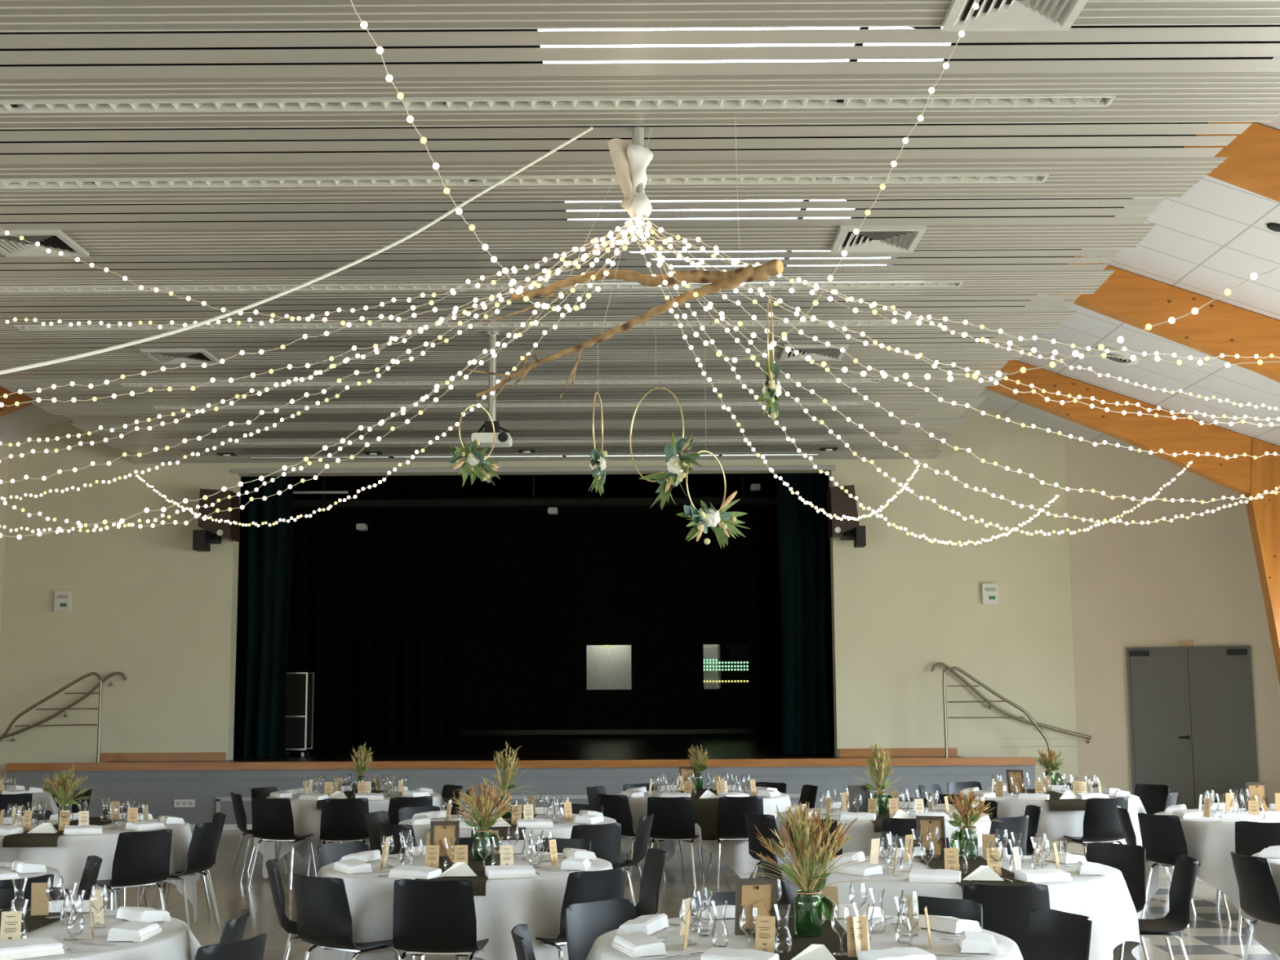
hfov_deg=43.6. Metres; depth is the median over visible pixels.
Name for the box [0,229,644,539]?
string light
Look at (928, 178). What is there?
strip light
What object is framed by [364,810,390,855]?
chair
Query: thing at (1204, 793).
wine glass
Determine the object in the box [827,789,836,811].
wine glass
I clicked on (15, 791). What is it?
napkin
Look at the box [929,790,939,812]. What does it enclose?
wine glass
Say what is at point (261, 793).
chair
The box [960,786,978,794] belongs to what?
napkin
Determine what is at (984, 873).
napkin
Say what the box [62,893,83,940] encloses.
wine glass
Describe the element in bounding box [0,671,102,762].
guard rail
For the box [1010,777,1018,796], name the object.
water glass
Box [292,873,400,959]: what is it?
chair
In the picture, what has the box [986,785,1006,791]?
napkin
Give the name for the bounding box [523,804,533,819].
menu card
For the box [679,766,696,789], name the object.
photo frame
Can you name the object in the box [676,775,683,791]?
menu card
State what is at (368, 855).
napkin
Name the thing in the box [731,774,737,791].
water glass
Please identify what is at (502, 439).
projector
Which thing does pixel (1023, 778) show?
wine glass
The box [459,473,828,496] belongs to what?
valance
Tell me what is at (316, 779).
wine glass
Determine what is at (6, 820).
napkin
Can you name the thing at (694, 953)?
fork
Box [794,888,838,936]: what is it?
jar
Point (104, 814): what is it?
chair
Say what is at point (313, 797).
napkin
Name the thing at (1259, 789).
photo frame
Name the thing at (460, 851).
menu card
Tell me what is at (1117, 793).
napkin
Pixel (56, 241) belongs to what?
ceiling vent
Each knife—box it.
[73,942,116,945]
[544,869,569,871]
[875,916,893,923]
[933,953,974,955]
[935,934,960,937]
[1070,874,1093,875]
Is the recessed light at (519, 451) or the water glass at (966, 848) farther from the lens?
the recessed light at (519, 451)
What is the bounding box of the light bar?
[293,473,777,530]
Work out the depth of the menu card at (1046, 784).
16.01 m
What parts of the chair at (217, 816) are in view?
leg frame, leg frame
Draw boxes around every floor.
[103,829,1277,959]
[105,737,964,762]
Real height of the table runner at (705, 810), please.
0.368 m
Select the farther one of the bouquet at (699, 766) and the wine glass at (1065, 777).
the bouquet at (699, 766)
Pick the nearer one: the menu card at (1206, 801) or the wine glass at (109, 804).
the wine glass at (109, 804)
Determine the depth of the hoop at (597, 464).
8.87 m
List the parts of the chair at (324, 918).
leg frame, leg frame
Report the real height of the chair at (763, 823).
0.832 m
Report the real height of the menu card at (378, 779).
0.149 m
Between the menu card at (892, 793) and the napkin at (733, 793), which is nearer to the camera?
the menu card at (892, 793)
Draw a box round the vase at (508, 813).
[499,796,510,817]
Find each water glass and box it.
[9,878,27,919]
[11,899,28,937]
[13,804,23,826]
[26,801,35,825]
[36,804,47,826]
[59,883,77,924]
[64,799,73,822]
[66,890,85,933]
[100,798,110,821]
[114,803,124,826]
[125,800,135,823]
[311,777,319,793]
[313,776,320,793]
[333,777,339,793]
[338,774,346,791]
[371,773,377,791]
[387,777,395,795]
[390,775,397,793]
[398,832,410,863]
[401,836,413,866]
[443,838,455,870]
[471,826,483,855]
[491,836,503,865]
[521,830,533,859]
[522,793,530,813]
[528,834,541,865]
[546,795,555,817]
[552,798,561,821]
[659,775,666,793]
[664,777,671,792]
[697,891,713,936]
[707,773,714,791]
[711,901,728,947]
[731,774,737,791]
[735,776,742,792]
[773,904,792,952]
[809,888,826,924]
[826,791,835,813]
[840,793,848,813]
[852,902,871,944]
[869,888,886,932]
[870,793,879,816]
[882,787,890,808]
[886,834,898,866]
[894,897,912,942]
[899,839,912,871]
[906,793,915,813]
[911,829,924,859]
[915,790,924,808]
[924,791,933,812]
[955,840,968,873]
[965,828,977,858]
[1008,840,1022,872]
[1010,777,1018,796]
[1010,832,1023,863]
[1030,836,1044,869]
[1043,773,1050,791]
[1084,776,1093,792]
[1206,791,1216,813]
[1216,794,1226,817]
[1229,790,1239,812]
[1254,795,1265,819]
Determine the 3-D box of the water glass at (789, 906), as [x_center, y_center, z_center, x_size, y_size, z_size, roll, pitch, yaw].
[0.561,1.761,6.282,0.072,0.177,0.071,0,-8,0]
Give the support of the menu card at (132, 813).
on the tablecloth at (69, 857)
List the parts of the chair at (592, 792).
leg frame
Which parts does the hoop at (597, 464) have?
white flower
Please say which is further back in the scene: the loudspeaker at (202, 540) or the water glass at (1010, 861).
the loudspeaker at (202, 540)
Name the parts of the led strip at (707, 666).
rail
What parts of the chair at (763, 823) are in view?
leg frame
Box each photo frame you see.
[430,821,459,861]
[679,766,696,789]
[734,877,778,935]
[848,785,870,813]
[915,815,946,855]
[1005,768,1026,795]
[1245,782,1269,812]
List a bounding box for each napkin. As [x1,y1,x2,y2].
[0,825,23,835]
[0,870,19,879]
[0,937,64,959]
[1,789,31,794]
[2,815,24,824]
[3,785,25,790]
[11,860,46,873]
[28,786,43,792]
[48,813,78,821]
[48,899,93,912]
[62,824,102,835]
[106,920,161,942]
[115,906,171,922]
[120,813,152,820]
[124,820,165,831]
[157,815,184,824]
[269,790,292,798]
[284,787,312,794]
[298,792,328,800]
[333,785,351,791]
[333,858,372,874]
[339,849,381,862]
[355,792,383,799]
[380,785,408,791]
[388,865,441,879]
[401,790,430,796]
[405,844,426,855]
[411,814,431,825]
[413,809,446,818]
[416,786,433,793]
[450,818,477,828]
[484,864,536,879]
[498,844,535,853]
[516,818,553,827]
[535,807,564,814]
[560,856,591,870]
[562,848,596,859]
[574,814,604,823]
[578,809,604,817]
[612,930,666,957]
[616,913,668,934]
[620,789,644,797]
[626,786,646,792]
[657,784,684,791]
[661,792,690,797]
[697,905,735,919]
[700,946,779,959]
[718,791,750,798]
[727,785,741,790]
[755,786,777,791]
[756,789,780,796]
[786,804,805,813]
[793,808,817,817]
[814,904,881,919]
[824,801,849,808]
[830,851,865,864]
[832,860,883,875]
[840,812,875,821]
[857,947,936,959]
[878,846,925,857]
[887,801,914,808]
[908,868,961,883]
[911,812,950,820]
[919,914,981,933]
[934,804,968,811]
[950,808,960,817]
[959,930,998,954]
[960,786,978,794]
[962,846,1008,857]
[963,865,1004,880]
[971,790,995,798]
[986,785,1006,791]
[1014,868,1072,882]
[1017,792,1049,800]
[1043,851,1087,863]
[1051,785,1069,791]
[1075,792,1109,799]
[1076,861,1106,875]
[1092,786,1119,793]
[1115,790,1131,797]
[1164,804,1186,813]
[1171,808,1200,818]
[1201,802,1237,809]
[1221,813,1259,822]
[1257,845,1279,857]
[1269,803,1275,809]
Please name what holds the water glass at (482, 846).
on the table runner at (478, 883)
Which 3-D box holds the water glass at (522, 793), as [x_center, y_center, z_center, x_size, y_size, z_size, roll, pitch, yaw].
[-0.940,2.689,13.267,0.072,0.177,0.071,0,-8,0]
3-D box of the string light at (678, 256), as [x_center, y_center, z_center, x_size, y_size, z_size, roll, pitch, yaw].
[3.968,-0.466,12.098,9.991,1.329,0.048,5,-9,-38]
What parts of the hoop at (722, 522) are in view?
white flower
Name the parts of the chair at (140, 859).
leg frame, leg frame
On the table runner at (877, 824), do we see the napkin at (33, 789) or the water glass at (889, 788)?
the water glass at (889, 788)
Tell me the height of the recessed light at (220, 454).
0.030 m
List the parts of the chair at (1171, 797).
leg frame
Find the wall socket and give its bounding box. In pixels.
[173,799,195,807]
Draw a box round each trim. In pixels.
[4,756,1035,771]
[7,773,1035,780]
[231,465,835,473]
[702,644,718,688]
[1000,737,1077,746]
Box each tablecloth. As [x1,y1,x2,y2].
[0,818,199,922]
[0,862,65,888]
[0,909,201,959]
[3,790,58,814]
[253,790,444,878]
[310,851,613,959]
[398,813,625,863]
[586,915,1023,959]
[616,790,791,878]
[775,807,991,856]
[799,854,1140,959]
[957,790,1146,845]
[1145,808,1279,924]
[1240,852,1279,959]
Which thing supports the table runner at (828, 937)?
on the tablecloth at (602, 948)
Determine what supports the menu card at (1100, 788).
on the tablecloth at (1055, 824)
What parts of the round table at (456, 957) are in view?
leg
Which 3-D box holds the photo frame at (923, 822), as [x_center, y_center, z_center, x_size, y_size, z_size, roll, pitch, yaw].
[1.810,2.217,9.971,0.175,0.241,0.120,-3,-8,22]
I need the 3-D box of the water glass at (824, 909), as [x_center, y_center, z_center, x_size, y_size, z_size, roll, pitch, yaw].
[0.779,1.857,7.023,0.072,0.177,0.071,0,-8,0]
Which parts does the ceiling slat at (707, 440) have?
frame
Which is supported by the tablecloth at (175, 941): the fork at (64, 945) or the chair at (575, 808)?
the fork at (64, 945)
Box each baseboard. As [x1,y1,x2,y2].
[101,751,225,761]
[189,824,252,830]
[459,728,753,735]
[838,747,957,756]
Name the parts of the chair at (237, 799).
leg frame, leg frame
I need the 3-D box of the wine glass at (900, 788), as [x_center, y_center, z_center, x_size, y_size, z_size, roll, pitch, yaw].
[2.268,2.738,13.733,0.080,0.183,0.079,0,-8,0]
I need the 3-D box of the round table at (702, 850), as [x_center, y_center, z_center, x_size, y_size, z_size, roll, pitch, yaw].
[0.613,3.518,15.877,1.720,0.764,1.720,6,-10,-41]
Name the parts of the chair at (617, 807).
leg frame, leg frame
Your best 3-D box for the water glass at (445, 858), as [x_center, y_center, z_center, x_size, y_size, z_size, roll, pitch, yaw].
[-1.097,2.160,9.240,0.072,0.177,0.071,0,-8,0]
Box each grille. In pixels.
[57,595,67,598]
[984,587,995,591]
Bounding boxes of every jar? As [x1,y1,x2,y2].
[473,828,502,860]
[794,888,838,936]
[873,791,894,814]
[950,826,977,857]
[1044,769,1063,785]
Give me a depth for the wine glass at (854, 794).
12.96 m
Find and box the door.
[1125,645,1257,808]
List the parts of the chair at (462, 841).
leg frame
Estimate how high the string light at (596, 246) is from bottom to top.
0.796 m
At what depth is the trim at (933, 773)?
21.35 m
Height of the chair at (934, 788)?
0.832 m
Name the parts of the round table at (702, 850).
leg, leg, leg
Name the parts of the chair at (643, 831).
leg frame, leg frame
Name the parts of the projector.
ceiling plate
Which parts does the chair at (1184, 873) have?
leg frame, leg frame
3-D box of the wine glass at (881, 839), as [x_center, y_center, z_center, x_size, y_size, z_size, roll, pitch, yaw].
[1.416,2.145,9.190,0.080,0.183,0.079,0,-8,0]
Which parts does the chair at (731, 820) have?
leg frame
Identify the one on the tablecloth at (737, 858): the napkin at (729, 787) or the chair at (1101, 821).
the napkin at (729, 787)
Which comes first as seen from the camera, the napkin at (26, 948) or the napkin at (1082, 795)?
the napkin at (26, 948)
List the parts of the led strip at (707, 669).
rail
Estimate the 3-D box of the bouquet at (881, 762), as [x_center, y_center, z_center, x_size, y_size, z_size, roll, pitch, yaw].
[2.005,2.395,13.130,0.639,0.497,0.588,5,-9,-35]
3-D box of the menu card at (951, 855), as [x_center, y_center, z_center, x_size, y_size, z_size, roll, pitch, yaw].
[1.713,2.100,8.794,0.078,0.149,0.022,-1,-8,5]
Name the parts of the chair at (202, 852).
leg frame, leg frame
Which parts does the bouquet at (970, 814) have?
white flower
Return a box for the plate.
[1178,640,1192,645]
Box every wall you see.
[0,406,1078,785]
[0,441,9,640]
[5,764,1035,824]
[233,476,245,751]
[586,644,631,689]
[717,644,749,688]
[1064,435,1279,808]
[1277,675,1279,710]
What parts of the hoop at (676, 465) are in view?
white flower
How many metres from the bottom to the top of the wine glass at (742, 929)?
0.183 m
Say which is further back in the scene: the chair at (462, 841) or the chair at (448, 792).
the chair at (448, 792)
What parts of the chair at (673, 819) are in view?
leg frame, leg frame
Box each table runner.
[0,906,78,935]
[2,817,122,847]
[316,789,384,808]
[414,848,500,896]
[471,811,537,839]
[680,788,719,839]
[753,909,857,959]
[871,805,911,832]
[914,851,1035,899]
[1026,789,1086,810]
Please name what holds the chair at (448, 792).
on the floor at (1210, 935)
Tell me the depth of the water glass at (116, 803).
12.46 m
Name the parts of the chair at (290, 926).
leg frame, leg frame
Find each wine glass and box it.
[1,773,8,789]
[5,775,13,786]
[7,803,17,825]
[15,805,26,831]
[31,800,42,823]
[45,875,63,918]
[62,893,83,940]
[77,797,87,811]
[89,884,108,928]
[107,804,118,829]
[120,799,130,822]
[135,800,146,821]
[301,777,309,787]
[314,778,322,791]
[343,773,351,791]
[350,777,358,797]
[381,835,394,867]
[382,773,390,792]
[384,777,391,796]
[399,829,412,861]
[409,839,423,860]
[442,797,452,812]
[477,838,491,871]
[506,826,519,857]
[528,835,542,868]
[539,793,549,816]
[540,830,552,862]
[549,799,559,822]
[560,795,569,819]
[651,776,659,795]
[671,777,679,790]
[679,897,698,945]
[687,772,695,791]
[690,886,709,931]
[707,777,715,789]
[737,776,745,788]
[738,906,758,949]
[742,774,750,793]
[776,878,782,921]
[819,791,829,814]
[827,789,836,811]
[831,905,850,955]
[848,881,866,915]
[853,794,862,812]
[879,836,893,870]
[880,831,893,863]
[895,793,905,808]
[899,787,908,809]
[899,889,919,936]
[899,900,919,947]
[920,841,934,865]
[926,826,939,857]
[928,792,937,807]
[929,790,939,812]
[989,840,1003,875]
[995,828,1008,860]
[1022,777,1030,791]
[1033,832,1047,866]
[1035,838,1050,868]
[1057,773,1066,792]
[1064,777,1073,790]
[1088,774,1096,786]
[1090,777,1099,792]
[1203,792,1213,816]
[1204,790,1215,813]
[1233,795,1244,810]
[1240,788,1249,811]
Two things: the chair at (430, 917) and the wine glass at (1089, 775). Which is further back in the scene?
the wine glass at (1089, 775)
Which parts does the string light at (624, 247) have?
bulb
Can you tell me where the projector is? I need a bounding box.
[471,331,512,447]
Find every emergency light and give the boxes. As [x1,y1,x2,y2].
[53,590,71,611]
[981,582,998,604]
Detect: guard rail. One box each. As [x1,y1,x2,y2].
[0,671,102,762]
[942,666,1051,757]
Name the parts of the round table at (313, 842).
leg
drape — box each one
[285,475,461,748]
[754,475,834,744]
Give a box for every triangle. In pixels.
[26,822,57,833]
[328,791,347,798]
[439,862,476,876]
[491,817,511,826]
[699,790,719,798]
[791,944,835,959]
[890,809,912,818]
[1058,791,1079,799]
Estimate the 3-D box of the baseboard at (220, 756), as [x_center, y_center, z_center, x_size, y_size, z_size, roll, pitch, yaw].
[-6.539,3.798,21.957,1.683,0.110,0.080,0,-8,0]
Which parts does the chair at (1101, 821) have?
leg frame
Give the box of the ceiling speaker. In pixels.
[1266,222,1279,231]
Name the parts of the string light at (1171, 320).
bulb, bulb, bulb, bulb, bulb, bulb, bulb, bulb, bulb, bulb, bulb, bulb, bulb, bulb, bulb, bulb, bulb, bulb, bulb, bulb, bulb, bulb, bulb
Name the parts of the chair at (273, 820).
leg frame, leg frame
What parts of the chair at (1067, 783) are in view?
leg frame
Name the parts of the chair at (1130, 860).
leg frame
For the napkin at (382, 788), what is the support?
on the tablecloth at (306, 816)
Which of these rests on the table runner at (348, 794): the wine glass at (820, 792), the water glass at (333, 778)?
the water glass at (333, 778)
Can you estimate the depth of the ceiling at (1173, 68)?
10.40 m
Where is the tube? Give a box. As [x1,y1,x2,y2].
[0,126,592,374]
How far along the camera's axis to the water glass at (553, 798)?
12.79 m
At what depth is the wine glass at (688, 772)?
16.44 m
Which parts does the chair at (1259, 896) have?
leg frame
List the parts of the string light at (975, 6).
bulb, bulb, bulb, bulb, bulb, bulb, bulb, bulb, bulb, bulb, bulb, bulb, bulb, bulb, bulb, bulb, bulb, bulb, bulb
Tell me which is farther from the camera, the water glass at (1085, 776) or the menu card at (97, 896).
the water glass at (1085, 776)
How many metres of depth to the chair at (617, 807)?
15.06 m
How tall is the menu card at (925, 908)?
0.149 m
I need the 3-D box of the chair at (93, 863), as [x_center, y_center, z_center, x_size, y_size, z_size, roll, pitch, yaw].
[-3.463,2.657,9.402,0.545,0.832,0.473,3,-8,-25]
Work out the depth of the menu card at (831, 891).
7.13 m
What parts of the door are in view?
handle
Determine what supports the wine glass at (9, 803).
on the tablecloth at (69, 857)
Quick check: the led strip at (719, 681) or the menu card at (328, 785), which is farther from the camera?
the led strip at (719, 681)
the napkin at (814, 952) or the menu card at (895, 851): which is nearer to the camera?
the napkin at (814, 952)
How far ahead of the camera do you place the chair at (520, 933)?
6.68 m
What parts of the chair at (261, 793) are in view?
leg frame, leg frame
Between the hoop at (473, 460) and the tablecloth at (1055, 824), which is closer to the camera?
the hoop at (473, 460)
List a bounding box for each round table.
[103,889,118,909]
[306,840,351,874]
[394,952,479,959]
[659,840,704,879]
[1215,888,1220,910]
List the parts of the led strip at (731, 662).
rail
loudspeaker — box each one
[192,488,239,551]
[826,484,866,547]
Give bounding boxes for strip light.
[0,94,1115,113]
[0,173,1048,189]
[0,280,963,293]
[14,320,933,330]
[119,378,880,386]
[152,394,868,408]
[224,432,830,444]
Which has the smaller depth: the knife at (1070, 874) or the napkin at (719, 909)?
the napkin at (719, 909)
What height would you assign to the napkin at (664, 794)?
0.060 m
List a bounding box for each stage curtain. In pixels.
[240,475,293,757]
[776,472,832,754]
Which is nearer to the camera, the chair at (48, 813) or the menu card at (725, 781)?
the chair at (48, 813)
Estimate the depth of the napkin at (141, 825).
12.18 m
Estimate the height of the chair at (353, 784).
0.832 m
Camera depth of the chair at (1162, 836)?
12.36 m
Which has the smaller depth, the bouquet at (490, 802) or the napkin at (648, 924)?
the napkin at (648, 924)
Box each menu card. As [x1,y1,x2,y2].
[0,780,3,794]
[0,808,4,825]
[0,911,22,941]
[10,805,22,825]
[22,810,32,831]
[31,882,48,915]
[57,810,70,831]
[78,810,88,825]
[88,899,93,937]
[92,888,104,924]
[110,801,119,820]
[127,807,137,822]
[142,804,149,821]
[302,781,307,794]
[306,779,312,793]
[324,782,333,795]
[333,777,342,792]
[357,782,365,793]
[365,782,371,793]
[374,776,380,791]
[380,842,386,870]
[384,836,391,862]
[398,780,402,795]
[425,844,439,868]
[426,832,430,844]
[445,803,451,821]
[453,844,467,864]
[486,830,498,853]
[499,844,513,866]
[511,804,521,824]
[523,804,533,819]
[527,795,535,814]
[548,839,558,866]
[563,801,573,821]
[648,778,652,794]
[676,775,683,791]
[679,897,690,935]
[682,909,690,950]
[684,781,692,796]
[714,775,721,790]
[716,781,724,795]
[720,780,727,792]
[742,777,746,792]
[749,779,756,795]
[755,915,775,952]
[820,794,823,812]
[820,885,839,920]
[826,797,831,815]
[841,791,848,809]
[846,915,867,956]
[852,915,870,957]
[867,798,877,817]
[869,838,879,863]
[888,798,898,817]
[889,790,899,808]
[893,844,897,873]
[903,834,913,860]
[903,893,920,931]
[914,799,924,812]
[924,906,932,946]
[926,792,934,811]
[943,795,950,814]
[943,848,959,871]
[982,834,995,858]
[986,847,1001,875]
[991,778,994,791]
[995,780,1003,796]
[1012,846,1021,869]
[1032,836,1044,863]
[1035,781,1044,793]
[1043,775,1051,791]
[1053,842,1060,869]
[1072,781,1081,795]
[1080,782,1087,792]
[1083,777,1091,792]
[1097,779,1102,793]
[1198,794,1202,813]
[1203,797,1210,817]
[1225,792,1234,810]
[1248,800,1259,817]
[1275,793,1279,811]
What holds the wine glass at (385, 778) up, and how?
on the tablecloth at (306, 816)
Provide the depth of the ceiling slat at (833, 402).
18.11 m
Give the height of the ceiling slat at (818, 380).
0.100 m
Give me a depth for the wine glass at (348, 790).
16.63 m
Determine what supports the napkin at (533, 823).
on the tablecloth at (562, 829)
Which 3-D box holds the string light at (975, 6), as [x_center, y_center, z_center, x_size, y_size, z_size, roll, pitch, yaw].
[0.810,-1.395,8.140,0.040,1.481,2.463,6,-10,-39]
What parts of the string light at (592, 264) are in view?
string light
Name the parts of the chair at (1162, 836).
leg frame, leg frame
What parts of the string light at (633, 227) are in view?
bulb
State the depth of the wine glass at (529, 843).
9.41 m
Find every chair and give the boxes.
[0,792,32,812]
[0,874,53,888]
[0,886,69,909]
[3,809,52,820]
[51,783,71,808]
[69,788,92,813]
[76,855,102,900]
[94,828,172,911]
[101,808,148,906]
[140,819,222,930]
[151,812,226,922]
[194,933,266,959]
[219,909,248,943]
[230,792,289,882]
[247,786,313,873]
[247,797,316,889]
[265,858,301,959]
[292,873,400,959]
[317,797,368,873]
[317,841,413,959]
[338,782,380,844]
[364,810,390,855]
[378,822,417,854]
[387,795,432,824]
[392,879,488,959]
[398,805,439,822]
[421,836,486,959]
[441,784,462,814]
[461,787,475,813]
[474,803,519,811]
[511,924,535,959]
[535,837,591,853]
[535,866,626,959]
[561,803,603,813]
[564,898,636,959]
[570,822,622,868]
[586,785,645,871]
[596,793,666,885]
[620,813,653,906]
[622,782,684,866]
[635,848,667,917]
[647,796,704,888]
[692,891,735,915]
[706,795,764,888]
[725,782,786,867]
[744,812,781,878]
[758,784,817,867]
[760,857,790,909]
[773,847,801,909]
[786,817,842,871]
[881,817,917,849]
[886,835,950,848]
[897,895,982,928]
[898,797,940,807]
[919,783,942,798]
[934,793,963,804]
[946,781,982,794]
[960,799,998,822]
[963,883,1050,955]
[989,815,1028,855]
[1022,907,1092,959]
[1024,804,1042,855]
[1044,782,1097,852]
[1063,797,1128,857]
[1085,841,1149,959]
[1115,805,1195,915]
[1118,854,1198,959]
[1133,783,1173,870]
[1137,813,1231,927]
[1164,791,1178,884]
[1230,851,1279,959]
[1235,821,1279,936]
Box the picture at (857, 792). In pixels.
[851,787,867,811]
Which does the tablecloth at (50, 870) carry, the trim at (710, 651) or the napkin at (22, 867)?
the napkin at (22, 867)
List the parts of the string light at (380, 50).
bulb, bulb, bulb, bulb, bulb, bulb, bulb, bulb, bulb, bulb, bulb, bulb, bulb, bulb, bulb, bulb, bulb, bulb, bulb, bulb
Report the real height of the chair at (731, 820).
0.832 m
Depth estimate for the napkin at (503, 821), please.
12.19 m
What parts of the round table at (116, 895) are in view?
leg, leg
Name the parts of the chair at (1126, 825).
leg frame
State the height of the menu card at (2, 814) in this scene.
0.149 m
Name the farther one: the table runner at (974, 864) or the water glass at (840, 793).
the water glass at (840, 793)
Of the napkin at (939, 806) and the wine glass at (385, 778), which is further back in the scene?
the wine glass at (385, 778)
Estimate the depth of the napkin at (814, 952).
5.98 m
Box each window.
[585,644,632,690]
[702,643,751,690]
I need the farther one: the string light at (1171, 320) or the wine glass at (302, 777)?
the wine glass at (302, 777)
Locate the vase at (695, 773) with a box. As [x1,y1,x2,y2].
[694,773,702,789]
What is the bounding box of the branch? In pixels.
[467,115,783,399]
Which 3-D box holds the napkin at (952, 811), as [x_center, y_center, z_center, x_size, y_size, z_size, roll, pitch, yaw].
[2.647,2.707,13.032,0.144,0.060,0.272,-5,-9,33]
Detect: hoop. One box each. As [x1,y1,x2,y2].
[447,404,500,487]
[588,342,608,495]
[629,360,702,510]
[675,345,750,548]
[755,299,782,420]
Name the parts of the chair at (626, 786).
leg frame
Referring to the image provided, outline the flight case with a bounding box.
[285,672,314,756]
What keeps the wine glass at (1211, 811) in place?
on the tablecloth at (1211, 841)
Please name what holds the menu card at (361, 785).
on the table runner at (348, 794)
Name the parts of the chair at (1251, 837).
leg frame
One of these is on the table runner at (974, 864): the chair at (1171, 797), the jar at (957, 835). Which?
the jar at (957, 835)
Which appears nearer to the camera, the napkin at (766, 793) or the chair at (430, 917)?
the chair at (430, 917)
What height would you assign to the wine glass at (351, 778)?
0.183 m
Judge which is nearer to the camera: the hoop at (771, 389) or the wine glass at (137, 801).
the hoop at (771, 389)
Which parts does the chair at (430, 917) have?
leg frame, leg frame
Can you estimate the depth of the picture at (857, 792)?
13.20 m
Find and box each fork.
[62,943,75,951]
[354,870,390,873]
[657,951,703,959]
[692,917,711,924]
[789,911,814,916]
[871,874,904,876]
[939,938,959,940]
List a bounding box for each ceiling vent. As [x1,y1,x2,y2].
[0,230,88,257]
[140,348,221,364]
[778,344,848,360]
[830,225,926,253]
[941,0,1088,31]
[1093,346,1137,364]
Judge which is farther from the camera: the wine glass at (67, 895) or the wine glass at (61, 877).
the wine glass at (61, 877)
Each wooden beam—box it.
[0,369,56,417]
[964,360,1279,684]
[1048,256,1279,382]
[1183,121,1279,202]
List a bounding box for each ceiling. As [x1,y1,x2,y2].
[0,0,1279,463]
[0,365,81,443]
[945,57,1279,455]
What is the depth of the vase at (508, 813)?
13.09 m
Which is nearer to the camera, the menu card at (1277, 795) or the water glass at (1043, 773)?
the menu card at (1277, 795)
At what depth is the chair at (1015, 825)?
12.22 m
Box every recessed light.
[216,453,236,456]
[364,451,382,455]
[517,449,535,453]
[819,447,837,451]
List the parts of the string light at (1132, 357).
bulb, bulb, bulb, bulb, bulb, bulb, bulb, bulb, bulb, bulb, bulb, bulb, bulb, bulb, bulb, bulb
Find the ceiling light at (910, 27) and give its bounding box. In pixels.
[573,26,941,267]
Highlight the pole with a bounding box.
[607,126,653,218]
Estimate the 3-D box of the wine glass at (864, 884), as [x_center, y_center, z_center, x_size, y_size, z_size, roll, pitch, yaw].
[0.961,1.865,7.046,0.080,0.183,0.079,0,-8,0]
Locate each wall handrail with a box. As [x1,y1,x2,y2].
[4,671,126,741]
[930,662,1091,743]
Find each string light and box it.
[0,216,1279,528]
[0,217,643,462]
[0,219,644,324]
[0,221,628,328]
[0,222,632,500]
[0,222,637,398]
[0,224,634,484]
[0,229,639,407]
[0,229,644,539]
[0,231,626,446]
[0,233,628,533]
[135,225,640,527]
[350,0,631,311]
[627,217,919,520]
[629,225,1279,409]
[629,226,1279,524]
[631,235,1279,381]
[635,213,1279,360]
[635,233,1279,421]
[638,226,1193,535]
[640,234,1058,546]
[642,226,1279,426]
[644,0,979,362]
[644,221,1279,367]
[644,222,1279,503]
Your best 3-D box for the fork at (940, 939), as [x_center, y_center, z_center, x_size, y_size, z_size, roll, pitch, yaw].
[1.337,1.889,6.568,0.212,0.006,0.022,-2,-8,10]
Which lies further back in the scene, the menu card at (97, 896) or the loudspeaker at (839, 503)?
the loudspeaker at (839, 503)
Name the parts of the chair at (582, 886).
leg frame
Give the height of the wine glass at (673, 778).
0.183 m
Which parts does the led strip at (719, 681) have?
rail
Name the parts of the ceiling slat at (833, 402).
frame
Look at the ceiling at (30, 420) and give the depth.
22.04 m
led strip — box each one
[703,658,718,661]
[703,661,748,663]
[703,665,748,667]
[703,668,749,671]
[703,680,749,682]
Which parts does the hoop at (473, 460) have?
white flower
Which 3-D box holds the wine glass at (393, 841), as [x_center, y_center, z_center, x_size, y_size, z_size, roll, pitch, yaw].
[-1.498,2.202,9.494,0.080,0.183,0.079,0,-8,0]
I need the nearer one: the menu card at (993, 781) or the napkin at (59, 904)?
the napkin at (59, 904)
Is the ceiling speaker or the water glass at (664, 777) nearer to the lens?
the ceiling speaker
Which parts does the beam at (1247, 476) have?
post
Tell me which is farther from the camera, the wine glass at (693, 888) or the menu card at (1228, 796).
the menu card at (1228, 796)
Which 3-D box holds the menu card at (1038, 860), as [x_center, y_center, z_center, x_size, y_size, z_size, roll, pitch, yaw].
[2.368,2.197,9.502,0.022,0.149,0.078,3,-8,-25]
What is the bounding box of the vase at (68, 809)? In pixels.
[57,805,69,828]
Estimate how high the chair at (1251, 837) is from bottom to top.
0.832 m
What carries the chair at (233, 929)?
on the floor at (1210, 935)
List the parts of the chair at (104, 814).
leg frame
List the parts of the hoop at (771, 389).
white flower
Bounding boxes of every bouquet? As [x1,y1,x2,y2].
[31,764,99,810]
[337,742,386,782]
[451,778,521,844]
[457,742,544,800]
[683,744,719,779]
[726,801,878,911]
[841,742,917,802]
[941,786,1002,840]
[1034,746,1064,778]
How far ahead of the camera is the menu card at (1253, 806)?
12.45 m
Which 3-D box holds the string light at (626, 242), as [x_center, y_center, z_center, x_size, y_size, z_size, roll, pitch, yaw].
[-3.540,-0.261,15.740,0.047,1.475,15.108,4,-8,-28]

